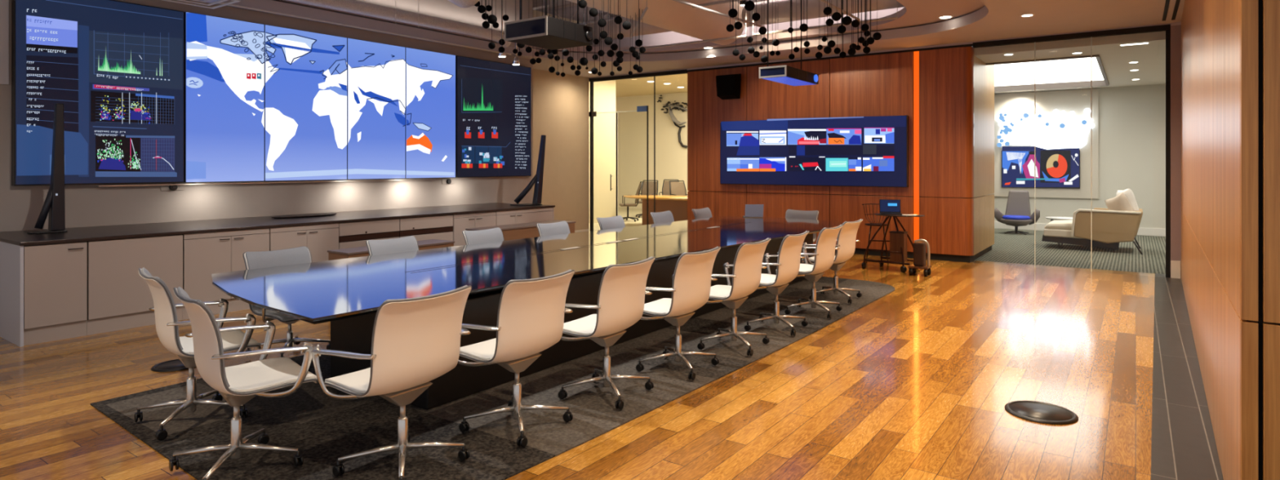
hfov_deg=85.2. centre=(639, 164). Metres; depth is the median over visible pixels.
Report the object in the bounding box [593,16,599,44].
pendant
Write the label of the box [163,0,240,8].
ceiling vent
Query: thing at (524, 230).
console
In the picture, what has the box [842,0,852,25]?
pendant
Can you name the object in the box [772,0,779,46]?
pendant
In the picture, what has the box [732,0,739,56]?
pendant
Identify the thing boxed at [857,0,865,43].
pendant
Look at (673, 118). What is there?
wall art
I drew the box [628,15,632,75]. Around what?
pendant
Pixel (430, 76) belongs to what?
display
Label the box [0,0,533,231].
wall
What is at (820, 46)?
pendant
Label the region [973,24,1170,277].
door frame
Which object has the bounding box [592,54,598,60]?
pendant
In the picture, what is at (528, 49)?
pendant
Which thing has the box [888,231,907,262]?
wooden crate
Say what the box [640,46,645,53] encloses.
pendant
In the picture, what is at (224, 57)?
display
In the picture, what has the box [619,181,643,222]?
chair
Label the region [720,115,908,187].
television
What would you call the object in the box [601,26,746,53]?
strut
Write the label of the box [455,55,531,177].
display
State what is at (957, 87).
wall
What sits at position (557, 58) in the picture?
pendant
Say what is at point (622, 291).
chair
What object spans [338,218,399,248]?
base cabinet
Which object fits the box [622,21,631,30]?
pendant
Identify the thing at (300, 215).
tray
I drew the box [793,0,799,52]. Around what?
pendant
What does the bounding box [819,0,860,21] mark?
strut
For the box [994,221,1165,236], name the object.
baseboard
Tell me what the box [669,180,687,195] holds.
chair
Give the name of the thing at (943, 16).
recessed light
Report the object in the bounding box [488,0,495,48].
pendant
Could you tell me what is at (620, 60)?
pendant
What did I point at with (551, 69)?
pendant
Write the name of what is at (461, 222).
base cabinet
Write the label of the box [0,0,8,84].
whiteboard
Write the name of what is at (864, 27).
pendant
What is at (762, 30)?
pendant
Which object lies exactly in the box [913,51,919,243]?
trim
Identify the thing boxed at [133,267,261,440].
chair
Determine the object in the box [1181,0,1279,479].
wall
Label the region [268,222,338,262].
base cabinet
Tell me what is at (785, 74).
projector
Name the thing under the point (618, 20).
pendant
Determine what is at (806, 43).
pendant
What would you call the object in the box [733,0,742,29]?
pendant
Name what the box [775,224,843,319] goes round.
chair
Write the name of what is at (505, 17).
pendant
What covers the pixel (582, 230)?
baseboard
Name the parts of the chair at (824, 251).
arm, leg, leg, arm, leg, leg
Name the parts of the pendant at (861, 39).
rod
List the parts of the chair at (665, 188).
backrest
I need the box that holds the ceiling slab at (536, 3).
[533,0,611,22]
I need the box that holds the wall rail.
[217,2,511,55]
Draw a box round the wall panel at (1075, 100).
[988,88,1098,199]
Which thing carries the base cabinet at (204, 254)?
on the floor at (917, 382)
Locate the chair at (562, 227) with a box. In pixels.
[536,221,570,236]
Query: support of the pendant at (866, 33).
hanging from the ceiling slab at (536, 3)
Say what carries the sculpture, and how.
attached to the wall panel at (1075, 100)
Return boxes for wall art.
[657,94,687,147]
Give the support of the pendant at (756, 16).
hanging from the ceiling slab at (536, 3)
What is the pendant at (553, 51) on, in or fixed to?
hanging from the ceiling slab at (536, 3)
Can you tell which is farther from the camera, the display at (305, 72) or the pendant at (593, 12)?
the display at (305, 72)
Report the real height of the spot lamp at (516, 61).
1.502 m
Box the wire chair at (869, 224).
[862,203,889,264]
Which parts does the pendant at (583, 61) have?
rod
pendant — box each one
[474,0,479,6]
[477,0,485,13]
[481,0,488,19]
[482,0,489,28]
[486,0,491,11]
[487,14,497,24]
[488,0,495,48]
[492,0,498,28]
[498,0,504,53]
[498,39,505,44]
[502,0,508,21]
[512,48,517,53]
[516,43,524,48]
[517,0,521,56]
[525,0,532,53]
[529,58,536,64]
[534,51,539,56]
[535,57,541,62]
[538,0,545,55]
[546,0,551,53]
[547,0,553,58]
[548,66,555,72]
[551,0,558,54]
[554,0,559,61]
[560,0,565,76]
[561,48,568,56]
[567,1,573,62]
[570,65,575,70]
[574,46,580,75]
[577,0,586,8]
[579,8,587,65]
[586,7,592,51]
[589,8,598,17]
[591,67,597,74]
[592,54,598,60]
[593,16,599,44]
[597,0,606,26]
[597,9,601,75]
[597,10,604,56]
[599,0,607,39]
[600,61,606,66]
[604,0,613,44]
[606,49,614,57]
[610,0,617,50]
[613,0,622,24]
[613,60,619,66]
[616,0,623,57]
[616,57,623,63]
[617,33,623,39]
[617,66,622,71]
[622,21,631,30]
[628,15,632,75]
[629,17,635,53]
[631,12,638,57]
[632,64,638,70]
[635,0,642,46]
[635,17,639,59]
[636,8,642,72]
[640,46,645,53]
[726,0,733,31]
[728,0,737,17]
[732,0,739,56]
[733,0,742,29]
[738,53,745,60]
[744,0,755,11]
[746,0,752,42]
[747,46,755,53]
[751,0,760,21]
[753,21,759,57]
[758,26,766,35]
[759,0,763,49]
[760,0,768,62]
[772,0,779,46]
[787,0,793,32]
[788,0,795,59]
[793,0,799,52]
[799,0,808,31]
[803,40,809,47]
[804,48,809,53]
[815,52,822,58]
[817,0,822,49]
[822,0,831,15]
[822,36,826,41]
[823,46,831,53]
[825,0,833,26]
[827,0,835,47]
[831,0,840,21]
[833,0,840,53]
[837,0,846,33]
[839,0,846,57]
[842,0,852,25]
[847,0,856,55]
[849,43,857,49]
[851,19,859,27]
[855,0,861,50]
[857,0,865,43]
[861,0,869,31]
[862,0,868,46]
[862,46,870,53]
[863,31,870,36]
[866,0,874,44]
[872,0,881,39]
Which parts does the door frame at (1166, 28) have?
frame, frame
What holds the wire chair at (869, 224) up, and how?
on the floor at (917, 382)
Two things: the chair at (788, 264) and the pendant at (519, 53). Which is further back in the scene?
the pendant at (519, 53)
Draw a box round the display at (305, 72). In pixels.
[264,24,346,181]
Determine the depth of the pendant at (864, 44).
9.89 m
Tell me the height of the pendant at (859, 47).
1.514 m
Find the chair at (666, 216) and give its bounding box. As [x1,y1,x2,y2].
[649,210,674,223]
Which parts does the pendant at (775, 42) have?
rod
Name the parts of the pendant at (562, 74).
rod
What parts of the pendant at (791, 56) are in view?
rod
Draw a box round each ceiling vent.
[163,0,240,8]
[1160,0,1182,22]
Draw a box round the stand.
[861,213,924,272]
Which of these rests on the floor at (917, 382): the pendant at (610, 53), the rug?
the rug
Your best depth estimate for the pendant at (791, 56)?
9.92 m
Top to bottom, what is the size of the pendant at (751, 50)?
1.716 m
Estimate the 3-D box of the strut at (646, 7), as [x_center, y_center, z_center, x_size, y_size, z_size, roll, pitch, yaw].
[-0.032,-2.590,10.122,0.040,1.119,2.100,0,0,-7]
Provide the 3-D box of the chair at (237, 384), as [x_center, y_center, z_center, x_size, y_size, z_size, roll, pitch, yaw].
[-2.013,1.076,3.539,0.580,0.911,0.702,0,0,-43]
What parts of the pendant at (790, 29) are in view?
rod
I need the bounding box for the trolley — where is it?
[907,239,931,276]
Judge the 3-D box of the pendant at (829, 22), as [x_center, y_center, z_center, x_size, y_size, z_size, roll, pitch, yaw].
[2.256,-2.059,8.272,0.094,0.818,0.093,0,0,35]
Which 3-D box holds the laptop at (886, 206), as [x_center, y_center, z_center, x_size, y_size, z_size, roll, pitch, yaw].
[3.738,0.624,10.378,0.300,0.210,0.265,0,0,15]
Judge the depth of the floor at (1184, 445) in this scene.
4.57 m
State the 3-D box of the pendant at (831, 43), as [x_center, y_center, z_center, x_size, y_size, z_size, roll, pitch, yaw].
[2.368,-2.300,8.603,0.094,1.698,0.093,0,0,35]
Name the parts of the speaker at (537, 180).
foot plate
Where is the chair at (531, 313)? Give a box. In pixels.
[457,269,574,447]
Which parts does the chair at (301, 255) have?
arm, leg, leg, leg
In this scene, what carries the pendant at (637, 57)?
hanging from the ceiling recess
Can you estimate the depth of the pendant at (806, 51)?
9.89 m
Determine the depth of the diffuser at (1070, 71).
14.00 m
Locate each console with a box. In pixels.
[327,239,454,260]
[465,220,575,240]
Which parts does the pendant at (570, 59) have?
rod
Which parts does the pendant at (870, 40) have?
rod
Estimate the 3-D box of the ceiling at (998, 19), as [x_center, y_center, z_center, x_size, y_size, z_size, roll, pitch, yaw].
[-0.076,-2.020,5.580,13.600,0.140,15.000,0,0,35]
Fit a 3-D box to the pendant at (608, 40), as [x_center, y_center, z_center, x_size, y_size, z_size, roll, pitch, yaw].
[-0.344,-2.229,7.599,0.094,1.840,0.093,0,0,35]
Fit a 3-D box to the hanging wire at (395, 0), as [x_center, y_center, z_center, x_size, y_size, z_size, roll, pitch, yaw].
[-3.445,-2.559,9.812,0.007,1.179,0.008,0,0,35]
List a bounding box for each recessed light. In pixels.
[702,46,714,48]
[937,15,953,18]
[1019,13,1034,17]
[1119,41,1150,45]
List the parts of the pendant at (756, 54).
rod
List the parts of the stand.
leg, leg, foot rail, foot rail, leg, leg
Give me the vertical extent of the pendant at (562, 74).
1.892 m
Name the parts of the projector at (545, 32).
hanging rod, panel, frame, hanging rod, hanging rod, hanging rod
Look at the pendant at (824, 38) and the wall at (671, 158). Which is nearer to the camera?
the pendant at (824, 38)
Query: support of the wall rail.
attached to the ceiling at (998, 19)
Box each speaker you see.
[26,103,67,234]
[510,135,546,205]
[715,73,741,99]
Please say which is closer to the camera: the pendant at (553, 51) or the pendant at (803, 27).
the pendant at (803, 27)
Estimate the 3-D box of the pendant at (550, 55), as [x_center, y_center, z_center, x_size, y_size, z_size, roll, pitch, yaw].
[-1.242,-2.311,9.680,0.086,1.676,0.085,0,0,35]
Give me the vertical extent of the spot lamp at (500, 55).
1.412 m
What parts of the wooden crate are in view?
crate lid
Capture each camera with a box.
[160,183,183,191]
[441,178,453,183]
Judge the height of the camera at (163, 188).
0.084 m
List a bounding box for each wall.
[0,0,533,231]
[533,9,588,231]
[588,0,1181,262]
[588,80,615,223]
[615,92,687,208]
[994,84,1165,228]
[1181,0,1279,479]
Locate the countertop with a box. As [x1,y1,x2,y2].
[0,202,555,245]
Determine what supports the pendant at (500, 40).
hanging from the ceiling slab at (536, 3)
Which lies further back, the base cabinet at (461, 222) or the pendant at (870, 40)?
the base cabinet at (461, 222)
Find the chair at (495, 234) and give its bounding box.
[462,227,504,244]
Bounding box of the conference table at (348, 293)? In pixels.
[210,216,843,409]
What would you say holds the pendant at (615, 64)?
hanging from the ceiling recess
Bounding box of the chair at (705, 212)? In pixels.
[691,207,712,218]
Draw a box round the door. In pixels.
[588,75,655,224]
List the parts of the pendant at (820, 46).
rod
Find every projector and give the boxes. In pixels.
[504,0,592,49]
[759,0,818,85]
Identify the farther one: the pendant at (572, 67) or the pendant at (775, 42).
the pendant at (572, 67)
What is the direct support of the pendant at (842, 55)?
hanging from the ceiling slab at (536, 3)
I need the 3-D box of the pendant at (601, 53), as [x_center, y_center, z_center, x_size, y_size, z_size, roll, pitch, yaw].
[-0.543,-1.848,9.727,0.094,0.660,0.093,0,0,35]
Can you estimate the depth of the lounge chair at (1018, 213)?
15.88 m
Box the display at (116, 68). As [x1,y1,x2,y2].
[11,0,184,186]
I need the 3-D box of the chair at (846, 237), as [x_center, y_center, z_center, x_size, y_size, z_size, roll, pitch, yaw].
[2.218,1.076,7.999,0.580,0.911,0.702,0,0,38]
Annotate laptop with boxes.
[742,204,763,217]
[879,199,902,214]
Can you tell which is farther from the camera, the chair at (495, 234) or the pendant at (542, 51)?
the pendant at (542, 51)
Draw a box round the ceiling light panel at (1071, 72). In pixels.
[986,54,1109,92]
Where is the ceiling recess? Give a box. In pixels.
[566,0,744,44]
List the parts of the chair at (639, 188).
seat, backrest, post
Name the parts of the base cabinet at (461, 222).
door, rail, door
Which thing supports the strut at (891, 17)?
hanging from the ceiling slab at (536, 3)
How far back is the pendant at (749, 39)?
9.79 m
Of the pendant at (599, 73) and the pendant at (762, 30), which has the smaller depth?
the pendant at (762, 30)
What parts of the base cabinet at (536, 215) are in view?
door, rail, door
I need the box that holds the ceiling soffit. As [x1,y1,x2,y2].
[742,0,904,26]
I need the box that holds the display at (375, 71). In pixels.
[346,37,405,179]
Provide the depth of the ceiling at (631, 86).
21.61 m
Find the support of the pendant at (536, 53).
hanging from the ceiling slab at (536, 3)
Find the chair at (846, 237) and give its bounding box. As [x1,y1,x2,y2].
[800,218,862,303]
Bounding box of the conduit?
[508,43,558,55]
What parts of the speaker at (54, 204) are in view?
foot plate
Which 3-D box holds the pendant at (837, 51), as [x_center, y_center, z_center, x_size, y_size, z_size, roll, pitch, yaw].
[2.772,-2.354,9.776,0.094,1.591,0.093,0,0,35]
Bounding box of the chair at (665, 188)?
[658,179,679,195]
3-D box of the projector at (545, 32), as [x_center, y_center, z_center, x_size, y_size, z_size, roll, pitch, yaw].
[-0.959,-2.228,7.453,0.634,1.842,0.734,0,0,35]
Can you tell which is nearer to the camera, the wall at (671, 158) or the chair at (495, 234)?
the chair at (495, 234)
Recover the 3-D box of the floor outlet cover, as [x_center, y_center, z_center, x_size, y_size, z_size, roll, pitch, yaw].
[2.506,1.543,4.351,0.400,0.014,0.400,0,0,35]
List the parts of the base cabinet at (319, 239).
door, rail, door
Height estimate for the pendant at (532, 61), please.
1.732 m
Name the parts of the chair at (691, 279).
leg, arm, leg, leg, arm, leg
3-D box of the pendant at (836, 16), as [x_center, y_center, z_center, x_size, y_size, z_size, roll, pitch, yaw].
[2.203,-2.041,7.800,0.102,0.854,0.101,0,0,35]
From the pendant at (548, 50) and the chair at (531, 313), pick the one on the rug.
the chair at (531, 313)
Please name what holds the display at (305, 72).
attached to the wall at (86, 205)
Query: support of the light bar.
attached to the wall at (86, 205)
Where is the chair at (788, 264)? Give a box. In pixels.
[744,230,808,336]
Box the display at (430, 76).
[404,47,455,178]
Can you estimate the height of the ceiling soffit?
0.819 m
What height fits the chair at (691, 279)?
0.911 m
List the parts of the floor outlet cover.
lid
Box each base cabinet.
[0,240,87,346]
[86,234,182,335]
[182,227,269,319]
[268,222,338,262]
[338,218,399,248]
[398,214,453,240]
[452,211,496,246]
[495,207,554,225]
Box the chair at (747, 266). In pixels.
[697,237,770,355]
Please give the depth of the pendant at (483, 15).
9.04 m
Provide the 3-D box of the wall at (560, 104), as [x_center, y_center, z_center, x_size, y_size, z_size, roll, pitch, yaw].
[-1.970,-0.800,14.511,0.150,4.700,2.650,0,0,35]
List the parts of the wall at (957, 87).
timber panel, timber panel, timber panel, timber panel, timber panel, timber panel, timber corner panel, timber corner panel, timber panel, timber panel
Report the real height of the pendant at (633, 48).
0.498 m
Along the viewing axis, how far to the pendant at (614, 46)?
9.00 m
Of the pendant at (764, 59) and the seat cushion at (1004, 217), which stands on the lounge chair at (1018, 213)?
the seat cushion at (1004, 217)
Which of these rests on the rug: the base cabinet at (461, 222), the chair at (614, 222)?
the chair at (614, 222)
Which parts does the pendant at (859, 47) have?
rod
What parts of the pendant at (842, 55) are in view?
rod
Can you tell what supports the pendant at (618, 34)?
hanging from the ceiling recess
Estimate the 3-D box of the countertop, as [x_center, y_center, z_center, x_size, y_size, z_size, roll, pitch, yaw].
[-3.886,0.673,9.035,1.376,0.030,6.696,0,0,35]
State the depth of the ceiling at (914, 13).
10.48 m
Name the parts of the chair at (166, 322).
leg, leg, arm, leg, arm, leg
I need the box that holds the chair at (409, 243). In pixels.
[365,235,418,255]
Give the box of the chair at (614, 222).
[596,215,625,230]
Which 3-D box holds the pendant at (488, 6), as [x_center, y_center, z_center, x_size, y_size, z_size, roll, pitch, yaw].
[-2.131,-2.657,9.800,0.091,0.984,0.089,0,0,35]
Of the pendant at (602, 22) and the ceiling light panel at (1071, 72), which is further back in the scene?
the ceiling light panel at (1071, 72)
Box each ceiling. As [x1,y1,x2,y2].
[201,0,1184,77]
[273,0,984,53]
[615,73,687,97]
[973,31,1165,93]
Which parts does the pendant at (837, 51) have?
rod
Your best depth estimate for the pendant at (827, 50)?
8.36 m
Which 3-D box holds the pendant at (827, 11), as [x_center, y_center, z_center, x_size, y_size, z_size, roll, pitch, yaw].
[2.103,-2.074,7.800,0.096,0.788,0.094,0,0,35]
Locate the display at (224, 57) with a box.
[184,11,264,182]
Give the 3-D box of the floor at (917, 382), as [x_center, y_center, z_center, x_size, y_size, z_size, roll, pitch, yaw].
[-0.158,1.575,10.549,19.500,0.050,23.000,0,0,35]
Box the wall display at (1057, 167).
[1001,146,1079,188]
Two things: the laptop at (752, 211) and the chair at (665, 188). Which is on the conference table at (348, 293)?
the laptop at (752, 211)
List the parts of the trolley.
trolley handle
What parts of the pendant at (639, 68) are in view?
rod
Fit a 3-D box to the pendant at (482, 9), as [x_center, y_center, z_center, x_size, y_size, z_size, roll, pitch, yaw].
[-1.807,-2.441,7.941,0.094,1.415,0.093,0,0,35]
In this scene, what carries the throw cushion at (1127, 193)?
on the lounge chair at (1109, 228)
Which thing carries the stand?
on the floor at (917, 382)
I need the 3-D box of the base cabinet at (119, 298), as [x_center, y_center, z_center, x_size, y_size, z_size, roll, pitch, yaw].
[-5.332,1.121,7.019,1.350,0.858,0.777,0,0,35]
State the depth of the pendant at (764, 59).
8.96 m
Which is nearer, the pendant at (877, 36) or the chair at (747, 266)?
the chair at (747, 266)
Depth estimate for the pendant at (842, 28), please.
7.91 m
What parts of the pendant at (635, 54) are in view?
rod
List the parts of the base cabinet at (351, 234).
drawer, drawer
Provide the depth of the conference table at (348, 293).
5.42 m
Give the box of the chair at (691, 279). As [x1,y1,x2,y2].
[635,246,720,380]
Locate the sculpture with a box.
[995,107,1094,149]
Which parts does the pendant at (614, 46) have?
rod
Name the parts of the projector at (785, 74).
hanging rod, panel, frame, blue lamp panel, hanging rod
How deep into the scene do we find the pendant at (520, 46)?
7.91 m
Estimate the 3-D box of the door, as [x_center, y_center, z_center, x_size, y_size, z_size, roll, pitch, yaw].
[-0.463,-0.165,15.065,1.860,3.410,0.084,0,0,35]
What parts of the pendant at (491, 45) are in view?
rod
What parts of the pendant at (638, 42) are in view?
rod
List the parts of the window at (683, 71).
frame, transom rail, frame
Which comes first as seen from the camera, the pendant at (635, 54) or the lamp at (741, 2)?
the pendant at (635, 54)
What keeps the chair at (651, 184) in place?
on the floor at (917, 382)
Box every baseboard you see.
[574,229,588,232]
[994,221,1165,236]
[1170,260,1180,278]
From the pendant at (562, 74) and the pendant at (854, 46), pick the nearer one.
the pendant at (854, 46)
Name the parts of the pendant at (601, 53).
rod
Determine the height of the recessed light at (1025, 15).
0.008 m
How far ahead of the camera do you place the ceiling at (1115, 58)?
11.00 m
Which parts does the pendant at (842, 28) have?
rod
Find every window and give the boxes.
[589,69,687,231]
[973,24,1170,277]
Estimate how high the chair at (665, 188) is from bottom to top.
1.093 m
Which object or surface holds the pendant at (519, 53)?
hanging from the ceiling slab at (536, 3)
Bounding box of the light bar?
[97,178,435,186]
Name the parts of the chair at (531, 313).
arm, leg, leg, leg, arm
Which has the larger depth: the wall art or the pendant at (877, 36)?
the wall art
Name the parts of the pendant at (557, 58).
rod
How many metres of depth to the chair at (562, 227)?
8.47 m
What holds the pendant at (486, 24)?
hanging from the ceiling slab at (536, 3)
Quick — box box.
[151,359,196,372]
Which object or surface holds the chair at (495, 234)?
on the rug
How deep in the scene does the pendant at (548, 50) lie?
9.79 m
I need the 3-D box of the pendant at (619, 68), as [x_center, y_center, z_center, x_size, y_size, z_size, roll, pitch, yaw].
[-0.289,-1.713,9.800,0.076,0.787,0.075,0,0,35]
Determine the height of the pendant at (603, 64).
0.814 m
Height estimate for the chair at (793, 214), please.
0.836 m
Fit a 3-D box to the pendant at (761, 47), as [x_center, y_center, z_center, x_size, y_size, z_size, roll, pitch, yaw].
[1.729,-2.396,9.920,0.056,1.506,0.056,0,0,35]
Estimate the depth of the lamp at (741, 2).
10.62 m
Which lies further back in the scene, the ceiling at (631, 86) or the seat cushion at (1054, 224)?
the ceiling at (631, 86)
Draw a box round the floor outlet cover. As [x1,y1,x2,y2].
[1004,400,1078,424]
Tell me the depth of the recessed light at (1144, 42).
9.99 m
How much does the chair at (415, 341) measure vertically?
0.911 m
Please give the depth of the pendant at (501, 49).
9.80 m
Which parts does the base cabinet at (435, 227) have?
drawer, drawer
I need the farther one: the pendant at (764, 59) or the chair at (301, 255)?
the pendant at (764, 59)
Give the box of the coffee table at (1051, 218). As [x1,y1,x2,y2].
[1045,216,1072,221]
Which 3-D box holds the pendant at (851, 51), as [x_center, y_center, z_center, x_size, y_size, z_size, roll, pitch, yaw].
[2.518,-1.884,8.272,0.094,1.168,0.093,0,0,35]
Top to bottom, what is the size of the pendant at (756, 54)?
1.639 m
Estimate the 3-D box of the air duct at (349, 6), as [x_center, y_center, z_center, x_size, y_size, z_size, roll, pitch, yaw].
[-5.197,-2.104,7.561,0.170,0.263,10.285,0,0,35]
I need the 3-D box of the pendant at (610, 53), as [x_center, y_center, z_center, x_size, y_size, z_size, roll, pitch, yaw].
[-0.367,-2.248,8.684,0.094,1.802,0.093,0,0,35]
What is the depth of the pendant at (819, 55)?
9.32 m
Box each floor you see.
[0,208,1165,479]
[1151,273,1223,479]
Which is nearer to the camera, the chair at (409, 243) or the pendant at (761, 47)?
the chair at (409, 243)
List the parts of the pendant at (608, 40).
rod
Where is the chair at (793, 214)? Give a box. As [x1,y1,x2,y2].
[785,208,818,263]
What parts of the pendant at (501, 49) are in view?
rod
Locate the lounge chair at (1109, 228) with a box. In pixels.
[1041,208,1142,254]
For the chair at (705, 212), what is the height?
0.836 m
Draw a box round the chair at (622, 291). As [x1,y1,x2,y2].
[557,256,655,409]
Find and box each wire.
[395,0,395,25]
[417,0,418,27]
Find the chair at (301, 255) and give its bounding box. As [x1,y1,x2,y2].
[243,246,330,357]
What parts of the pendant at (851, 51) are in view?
rod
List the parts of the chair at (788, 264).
leg, leg, arm, leg, arm, leg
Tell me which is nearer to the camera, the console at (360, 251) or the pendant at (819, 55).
the console at (360, 251)
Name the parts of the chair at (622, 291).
arm, leg, leg, leg, leg, arm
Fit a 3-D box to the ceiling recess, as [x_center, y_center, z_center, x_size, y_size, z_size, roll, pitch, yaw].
[0.162,-2.500,10.309,0.800,0.800,4.580,0,0,35]
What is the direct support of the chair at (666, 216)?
on the rug
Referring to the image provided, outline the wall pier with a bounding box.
[1170,24,1181,278]
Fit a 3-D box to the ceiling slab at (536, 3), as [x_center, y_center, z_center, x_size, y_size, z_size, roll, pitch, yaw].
[-0.033,-3.200,5.641,13.600,0.100,15.150,0,0,35]
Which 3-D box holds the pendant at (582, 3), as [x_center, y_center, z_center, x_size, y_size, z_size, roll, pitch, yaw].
[-0.608,-2.405,7.369,0.094,1.488,0.093,0,0,35]
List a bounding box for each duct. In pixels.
[288,0,511,47]
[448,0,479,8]
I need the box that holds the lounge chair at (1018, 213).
[994,190,1039,235]
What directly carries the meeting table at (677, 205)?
on the floor at (917, 382)
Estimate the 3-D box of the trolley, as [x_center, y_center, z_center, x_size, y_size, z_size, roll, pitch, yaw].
[3.955,1.291,9.804,0.295,0.518,0.285,0,0,35]
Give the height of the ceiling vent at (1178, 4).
0.004 m
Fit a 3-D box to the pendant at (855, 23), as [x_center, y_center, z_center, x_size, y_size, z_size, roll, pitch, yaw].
[2.468,-2.021,7.966,0.094,0.893,0.093,0,0,35]
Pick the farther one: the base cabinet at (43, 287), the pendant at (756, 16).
the pendant at (756, 16)
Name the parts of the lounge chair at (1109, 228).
seat, panel, panel, leg, leg, backrest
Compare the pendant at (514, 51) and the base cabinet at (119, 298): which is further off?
the pendant at (514, 51)
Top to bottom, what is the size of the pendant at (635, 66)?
0.781 m
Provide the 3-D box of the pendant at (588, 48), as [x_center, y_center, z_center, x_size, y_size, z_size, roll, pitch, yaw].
[-0.711,-1.971,9.727,0.094,0.769,0.093,0,0,35]
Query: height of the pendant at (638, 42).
1.672 m
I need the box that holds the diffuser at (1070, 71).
[994,57,1103,86]
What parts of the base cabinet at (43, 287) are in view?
panel, door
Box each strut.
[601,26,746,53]
[629,0,648,37]
[672,0,764,27]
[752,0,897,35]
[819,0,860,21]
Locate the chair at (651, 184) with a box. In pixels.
[635,180,657,217]
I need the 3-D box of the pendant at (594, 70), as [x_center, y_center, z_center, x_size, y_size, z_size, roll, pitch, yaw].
[-0.613,-1.663,9.352,0.094,0.888,0.093,0,0,35]
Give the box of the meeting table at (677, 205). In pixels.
[623,195,687,225]
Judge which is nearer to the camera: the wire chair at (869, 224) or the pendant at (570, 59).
the pendant at (570, 59)
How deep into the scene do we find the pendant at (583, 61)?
7.81 m
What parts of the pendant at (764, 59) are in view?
rod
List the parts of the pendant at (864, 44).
rod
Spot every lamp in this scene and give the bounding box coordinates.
[498,0,506,57]
[512,0,519,65]
[739,0,746,6]
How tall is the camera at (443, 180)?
0.084 m
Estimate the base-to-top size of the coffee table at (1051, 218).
0.481 m
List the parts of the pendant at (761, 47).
rod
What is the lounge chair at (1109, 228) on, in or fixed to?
on the floor at (917, 382)
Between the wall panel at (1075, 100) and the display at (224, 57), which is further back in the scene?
the wall panel at (1075, 100)
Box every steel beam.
[607,0,780,17]
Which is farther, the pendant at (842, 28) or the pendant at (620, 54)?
the pendant at (620, 54)
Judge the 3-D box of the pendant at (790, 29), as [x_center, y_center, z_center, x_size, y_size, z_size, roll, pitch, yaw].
[2.121,-2.505,9.800,0.081,1.289,0.080,0,0,35]
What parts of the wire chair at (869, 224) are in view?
leg, seat, leg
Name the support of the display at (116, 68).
attached to the wall at (86, 205)
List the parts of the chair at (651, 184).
backrest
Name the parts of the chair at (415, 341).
arm, leg, leg, leg, arm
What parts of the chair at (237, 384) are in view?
leg, leg, arm, leg, arm, leg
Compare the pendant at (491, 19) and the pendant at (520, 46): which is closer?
the pendant at (491, 19)
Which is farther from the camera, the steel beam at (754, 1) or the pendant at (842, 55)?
the steel beam at (754, 1)
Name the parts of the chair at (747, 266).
leg, arm, leg, leg, arm, leg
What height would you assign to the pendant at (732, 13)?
1.498 m
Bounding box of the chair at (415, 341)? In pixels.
[311,284,471,479]
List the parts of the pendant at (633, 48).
rod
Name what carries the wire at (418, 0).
hanging from the ceiling slab at (536, 3)
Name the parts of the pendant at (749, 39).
rod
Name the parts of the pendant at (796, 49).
rod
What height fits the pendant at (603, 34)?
1.678 m
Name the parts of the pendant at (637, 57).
rod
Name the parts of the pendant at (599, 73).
rod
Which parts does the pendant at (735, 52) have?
rod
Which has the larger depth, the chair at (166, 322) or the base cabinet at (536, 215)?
the base cabinet at (536, 215)
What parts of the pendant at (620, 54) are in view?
rod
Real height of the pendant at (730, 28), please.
1.566 m
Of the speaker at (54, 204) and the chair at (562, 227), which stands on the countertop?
the speaker at (54, 204)
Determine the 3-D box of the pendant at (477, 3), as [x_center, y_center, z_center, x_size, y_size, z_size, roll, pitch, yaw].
[-2.296,-2.690,9.800,0.091,0.918,0.089,0,0,35]
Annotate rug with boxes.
[90,276,894,479]
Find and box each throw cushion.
[1104,192,1134,211]
[1115,188,1138,210]
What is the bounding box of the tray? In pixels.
[271,213,336,218]
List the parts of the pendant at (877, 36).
rod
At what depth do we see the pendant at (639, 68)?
9.68 m
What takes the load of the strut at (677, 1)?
hanging from the ceiling slab at (536, 3)
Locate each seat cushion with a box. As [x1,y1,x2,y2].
[1002,215,1030,219]
[1044,219,1072,230]
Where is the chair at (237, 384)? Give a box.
[168,286,318,479]
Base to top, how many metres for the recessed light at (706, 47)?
0.008 m
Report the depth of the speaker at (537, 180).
11.42 m
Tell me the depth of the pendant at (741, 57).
9.77 m
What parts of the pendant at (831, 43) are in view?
rod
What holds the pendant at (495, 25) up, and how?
hanging from the ceiling slab at (536, 3)
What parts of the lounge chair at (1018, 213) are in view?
backrest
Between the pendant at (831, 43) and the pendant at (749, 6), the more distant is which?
the pendant at (831, 43)
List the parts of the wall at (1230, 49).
timber panel, timber panel, timber panel, timber panel, timber panel, timber panel, timber panel, timber panel, timber panel, timber panel, timber panel, timber panel, timber panel, timber panel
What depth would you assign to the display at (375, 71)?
10.11 m
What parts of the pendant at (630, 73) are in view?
rod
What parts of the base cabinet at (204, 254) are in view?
door, rail, door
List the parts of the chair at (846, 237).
arm, leg, leg, leg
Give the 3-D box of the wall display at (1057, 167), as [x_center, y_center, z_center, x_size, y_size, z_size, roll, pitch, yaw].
[9.439,0.043,16.426,1.612,0.987,0.088,0,0,35]

